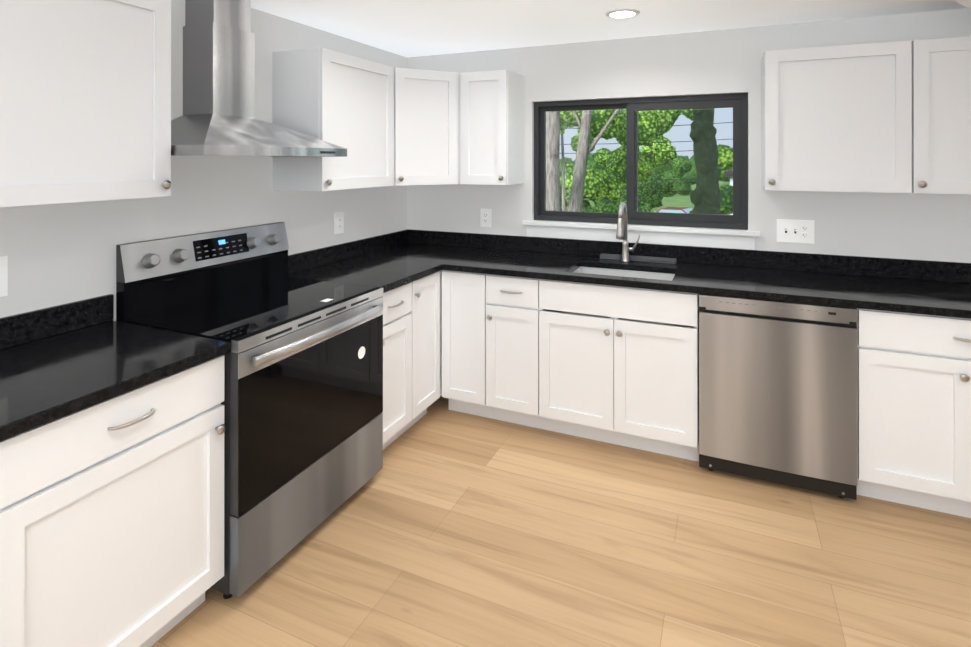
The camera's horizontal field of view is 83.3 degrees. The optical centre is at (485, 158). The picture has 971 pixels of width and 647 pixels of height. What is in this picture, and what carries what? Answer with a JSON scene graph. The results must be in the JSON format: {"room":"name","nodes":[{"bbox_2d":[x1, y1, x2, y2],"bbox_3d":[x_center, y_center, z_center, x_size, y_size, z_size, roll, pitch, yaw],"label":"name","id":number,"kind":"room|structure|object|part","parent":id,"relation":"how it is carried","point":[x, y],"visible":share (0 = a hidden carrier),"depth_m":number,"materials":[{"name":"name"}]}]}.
{"room":"kitchen","nodes":[
{"label":"kitchen","id":0,"kind":"room"},
{"bbox_2d":[0,0,406,320],"bbox_3d":[-1.781,0.388,1.577,0.160,2.300,5.560,0,0,24],"label":"wall","id":1,"kind":"structure","parent":0,"point":[60,253],"depth_m":2.44,"materials":[{"name":"grey paint"}]},
{"bbox_2d":[0,256,7,296],"bbox_3d":[-1.603,0.388,1.771,0.008,0.132,0.088,0,0,24],"label":"electrical outlet","id":2,"kind":"object","parent":1,"relation":"attached to","point":[3,275],"visible":1,"depth_m":1.80,"materials":[{"name":"white plastic"}]},
{"bbox_2d":[0,294,113,349],"bbox_3d":[-1.581,0.573,1.801,0.020,0.099,0.682,0,0,24],"label":"backsplash","id":3,"kind":"structure","parent":1,"relation":"attached to","point":[22,328],"depth_m":1.92,"materials":[{"name":"black stone"}]},
{"bbox_2d":[0,0,170,206],"bbox_3d":[-1.420,-0.225,1.752,0.357,0.725,0.668,0,0,24],"label":"upper cabinet","id":4,"kind":"object","parent":1,"relation":"attached to","point":[85,100],"visible":1,"depth_m":1.73,"materials":[{"name":"white paint"}]},
{"bbox_2d":[171,0,346,156],"bbox_3d":[-1.059,-0.386,2.401,0.492,0.749,0.800,0,0,24],"label":"range hood","id":5,"kind":"object","parent":1,"relation":"attached to","point":[217,118],"visible":0.85,"depth_m":2.37,"materials":[{"name":"metal"}]},
{"bbox_2d":[272,47,393,190],"bbox_3d":[-0.827,-0.197,3.095,0.357,0.725,0.646,0,0,24],"label":"upper cabinet","id":6,"kind":"object","parent":1,"relation":"attached to","point":[343,100],"visible":1,"depth_m":2.87,"materials":[{"name":"white paint"}]},
{"bbox_2d":[334,212,343,234],"bbox_3d":[-0.900,0.398,3.363,0.008,0.128,0.084,0,0,24],"label":"electrical outlet","id":7,"kind":"object","parent":1,"relation":"attached to","point":[338,223],"visible":1,"depth_m":3.35,"materials":[{"name":"white plastic"}]},
{"bbox_2d":[288,229,407,273],"bbox_3d":[-0.843,0.576,3.472,0.022,0.099,1.242,0,0,24],"label":"backsplash","id":8,"kind":"structure","parent":1,"relation":"attached to","point":[297,262],"depth_m":3.37,"materials":[{"name":"black stone"}]},
{"bbox_2d":[394,67,459,185],"bbox_3d":[-0.447,-0.196,3.654,0.600,0.725,0.678,0,0,24],"label":"upper cabinet","id":9,"kind":"object","parent":1,"relation":"attached to","point":[426,127],"visible":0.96,"depth_m":3.44,"materials":[{"name":"white paint"}]},
{"bbox_2d":[151,395,970,646],"bbox_3d":[0.428,1.596,0.686,4.920,0.120,5.720,0,0,24],"label":"floor","id":10,"kind":"structure","parent":0,"point":[444,526],"depth_m":2.08,"materials":[{"name":"brown wood"}]},
{"bbox_2d":[0,355,224,646],"bbox_3d":[-1.286,1.098,1.687,0.652,0.878,0.643,0,0,24],"label":"base cabinet","id":11,"kind":"object","parent":10,"relation":"on","point":[111,522],"visible":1,"depth_m":1.54,"materials":[{"name":"white paint"}]},
{"bbox_2d":[0,320,230,440],"bbox_3d":[-1.297,0.640,1.675,0.643,0.035,0.682,0,0,24],"label":"countertop","id":12,"kind":"structure","parent":11,"relation":"on","point":[43,381],"depth_m":1.65,"materials":[{"name":"black stone"}]},
{"bbox_2d":[116,222,382,598],"bbox_3d":[-0.936,0.936,2.361,0.696,1.204,0.856,0,0,24],"label":"electric range","id":13,"kind":"object","parent":10,"relation":"on","point":[302,403],"visible":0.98,"depth_m":2.19,"materials":[{"name":"metal"}]},
{"bbox_2d":[382,282,411,449],"bbox_3d":[-0.735,1.100,2.934,0.652,0.878,0.338,0,0,24],"label":"base cabinet","id":14,"kind":"object","parent":10,"relation":"on","point":[397,362],"visible":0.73,"depth_m":2.85,"materials":[{"name":"white paint"}]},
{"bbox_2d":[397,270,442,437],"bbox_3d":[-0.478,1.101,3.523,0.647,0.878,0.940,0,0,24],"label":"base cabinet","id":15,"kind":"object","parent":10,"relation":"on","point":[426,312],"visible":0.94,"depth_m":3.14,"materials":[{"name":"white paint"}]},
{"bbox_2d":[288,255,443,292],"bbox_3d":[-0.683,0.643,3.067,0.643,0.035,0.630,0,0,24],"label":"countertop","id":16,"kind":"structure","parent":15,"relation":"on","point":[388,269],"depth_m":3.03,"materials":[{"name":"black stone"}]},
{"bbox_2d":[364,243,970,318],"bbox_3d":[0.913,0.643,3.072,3.558,0.035,0.643,0,0,24],"label":"countertop","id":17,"kind":"structure","parent":15,"relation":"on","point":[926,297],"depth_m":2.82,"materials":[{"name":"black stone"}]},
{"bbox_2d":[564,266,674,325],"bbox_3d":[0.771,0.811,3.073,0.618,0.300,0.398,0,0,24],"label":"undermount sink","id":18,"kind":"object","parent":17,"relation":"in","point":[630,273],"visible":0.06,"depth_m":3.21,"materials":[{"name":"silver metal"}]},
{"bbox_2d":[616,202,639,261],"bbox_3d":[0.841,0.441,3.225,0.115,0.367,0.244,0,0,24],"label":"pull-down faucet","id":19,"kind":"object","parent":17,"relation":"on","point":[621,232],"visible":1,"depth_m":3.30,"materials":[{"name":"grey metal"}]},
{"bbox_2d":[600,253,676,263],"bbox_3d":[0.933,0.613,3.355,0.450,0.024,0.059,0,0,24],"label":"tray","id":20,"kind":"object","parent":17,"relation":"on","point":[641,258],"visible":1,"depth_m":3.33,"materials":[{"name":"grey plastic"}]},
{"bbox_2d":[442,270,491,417],"bbox_3d":[-0.009,1.101,3.491,0.288,0.878,0.619,0,0,24],"label":"base cabinet","id":21,"kind":"object","parent":10,"relation":"on","point":[464,303],"visible":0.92,"depth_m":3.22,"materials":[{"name":"white paint"}]},
{"bbox_2d":[486,274,543,428],"bbox_3d":[0.265,1.101,3.352,0.320,0.878,0.652,0,0,24],"label":"base cabinet","id":22,"kind":"object","parent":10,"relation":"on","point":[512,350],"visible":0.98,"depth_m":3.10,"materials":[{"name":"white paint"}]},
{"bbox_2d":[539,279,698,461],"bbox_3d":[0.789,1.100,3.124,0.820,0.878,0.647,0,0,24],"label":"base cabinet","id":23,"kind":"object","parent":10,"relation":"on","point":[614,379],"visible":1,"depth_m":2.85,"materials":[{"name":"white paint"}]},
{"bbox_2d":[699,294,857,499],"bbox_3d":[1.462,1.101,2.812,0.649,0.875,0.619,0,0,24],"label":"dishwasher","id":24,"kind":"object","parent":10,"relation":"on","point":[777,391],"visible":0.98,"depth_m":2.52,"materials":[{"name":"metal"}]},
{"bbox_2d":[856,308,970,517],"bbox_3d":[2.135,1.099,2.527,0.798,0.878,0.652,0,0,24],"label":"base cabinet","id":25,"kind":"object","parent":10,"relation":"on","point":[914,410],"visible":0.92,"depth_m":2.35,"materials":[{"name":"white paint"}]},
{"bbox_2d":[251,0,966,56],"bbox_3d":[0.428,-0.824,0.691,4.920,0.120,5.720,0,0,24],"label":"ceiling","id":26,"kind":"structure","parent":0,"point":[410,28],"depth_m":2.94,"materials":[{"name":"white paint"}]},
{"bbox_2d":[605,8,639,17],"bbox_3d":[0.714,-0.755,2.849,0.176,0.009,0.176,0,0,24],"label":"recessed light","id":27,"kind":"object","parent":26,"relation":"in","point":[623,13],"visible":0.96,"depth_m":2.82,"materials":[{"name":"white"}]},
{"bbox_2d":[407,8,970,262],"bbox_3d":[1.551,0.390,3.232,4.920,2.300,0.160,0,0,24],"label":"wall","id":28,"kind":"structure","parent":0,"point":[921,226],"depth_m":3.18,"materials":[{"name":"grey paint"}]},
{"bbox_2d":[480,209,490,226],"bbox_3d":[0.002,0.414,3.823,0.084,0.128,0.008,0,0,24],"label":"electrical outlet","id":29,"kind":"object","parent":28,"relation":"attached to","point":[485,217],"visible":1,"depth_m":3.82,"materials":[{"name":"white plastic"}]},
{"bbox_2d":[460,70,523,184],"bbox_3d":[0.043,-0.197,3.614,0.324,0.725,0.357,0,0,24],"label":"upper cabinet","id":30,"kind":"object","parent":28,"relation":"attached to","point":[492,127],"visible":1,"depth_m":3.49,"materials":[{"name":"white paint"}]},
{"bbox_2d":[522,91,759,249],"bbox_3d":[0.936,0.067,3.466,1.435,0.912,0.159,0,0,24],"label":"sliding window","id":31,"kind":"structure","parent":28,"relation":"in","point":[737,103],"depth_m":3.42,"materials":[{"name":"grey"}]},
{"bbox_3d":[0.917,0.067,3.425,1.435,0.912,0.068,0,0,24],"label":"window sill apron","id":32,"kind":"part","parent":31,"relation":"part of","materials":[{"name":"white wood"}]},
{"bbox_2d":[408,229,970,282],"bbox_3d":[1.039,0.575,3.357,3.558,0.099,0.020,0,0,24],"label":"backsplash","id":33,"kind":"structure","parent":28,"relation":"attached to","point":[960,272],"depth_m":3.18,"materials":[{"name":"black stone"}]},
{"bbox_2d":[777,219,813,243],"bbox_3d":[1.733,0.406,3.054,0.185,0.128,0.016,0,0,24],"label":"outlet","id":34,"kind":"object","parent":28,"relation":"attached to","point":[796,231],"visible":1,"depth_m":3.06,"materials":[{"name":"white plastic"}]},
{"bbox_2d":[761,41,911,192],"bbox_3d":[1.792,-0.198,2.842,0.620,0.725,0.357,0,0,24],"label":"upper cabinet","id":35,"kind":"object","parent":28,"relation":"attached to","point":[836,118],"visible":1,"depth_m":2.71,"materials":[{"name":"white paint"}]},
{"bbox_2d":[911,36,970,193],"bbox_3d":[2.366,-0.198,2.588,0.628,0.725,0.357,0,0,24],"label":"upper cabinet","id":36,"kind":"object","parent":28,"relation":"attached to","point":[941,115],"visible":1,"depth_m":2.54,"materials":[{"name":"white paint"}]},
{"bbox_2d":[954,0,970,9],"bbox_3d":[2.569,-0.119,1.740,1.528,1.284,0.950,0,0,24],"label":"ceiling soffit","id":37,"kind":"structure","parent":0,"point":[966,3],"depth_m":2.42,"materials":[{"name":"white paint"}]},
{"label":"outside","id":38,"kind":"structure","parent":0,"visible":0},
{"bbox_2d":[583,181,729,214],"bbox_3d":[29.804,5.110,72.920,140.000,0.300,149.500,0,0,24],"label":"ground","id":39,"kind":"structure","parent":38,"point":[672,201],"depth_m":63.12,"materials":[{"name":"green plant"}]},
{"bbox_2d":[658,207,691,212],"bbox_3d":[13.067,4.156,38.135,4.500,1.472,1.820,0,0,38],"label":"car","id":40,"kind":"object","parent":39,"relation":"on","point":[676,210],"depth_m":37.47,"materials":[{"name":"red paint"}]},
{"bbox_2d":[724,170,732,214],"bbox_3d":[9.136,2.820,35.021,25.927,4.150,7.001,0,0,20],"label":"house","id":41,"kind":"structure","parent":39,"relation":"on","point":[726,174],"depth_m":30.20,"materials":[{"name":"grey"}]},
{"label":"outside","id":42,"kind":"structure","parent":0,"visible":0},
{"bbox_2d":[546,111,562,210],"bbox_3d":[1.245,-0.013,12.080,0.870,3.947,0.723,0,0,6],"label":"trunk","id":43,"kind":"object","parent":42,"point":[550,147],"depth_m":11.93,"materials":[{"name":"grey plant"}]},
{"bbox_2d":[563,137,564,210],"bbox_3d":[1.925,0.591,13.596,0.120,3.204,0.482,0,0,6],"label":"trunk","id":44,"kind":"object","parent":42,"point":[563,137],"depth_m":13.58,"materials":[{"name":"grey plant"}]},
{"bbox_2d":[568,109,618,211],"bbox_3d":[2.913,-0.008,15.460,1.956,4.941,0.795,0,0,-27],"label":"trunk","id":45,"kind":"object","parent":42,"point":[584,156],"depth_m":15.04,"materials":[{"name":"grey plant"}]},
{"bbox_2d":[560,109,732,214],"bbox_3d":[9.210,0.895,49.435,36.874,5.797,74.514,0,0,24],"label":"foliage","id":46,"kind":"object","parent":45,"relation":"attached to","point":[666,159],"depth_m":18.23,"materials":[{"name":"green plant"}]},
{"bbox_2d":[560,122,732,191],"bbox_3d":[5.574,-0.156,20.983,12.762,2.896,0.024,0,0,-1],"label":"power lines","id":47,"kind":"structure","parent":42,"point":[661,151],"depth_m":21.01,"materials":[{"name":"black"}]},
{"bbox_2d":[689,108,720,214],"bbox_3d":[5.619,-0.066,13.934,0.825,5.193,0.789,0,0,24],"label":"ivy","id":48,"kind":"object","parent":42,"point":[702,182],"depth_m":13.73,"materials":[{"name":"green plant"}]}
]}

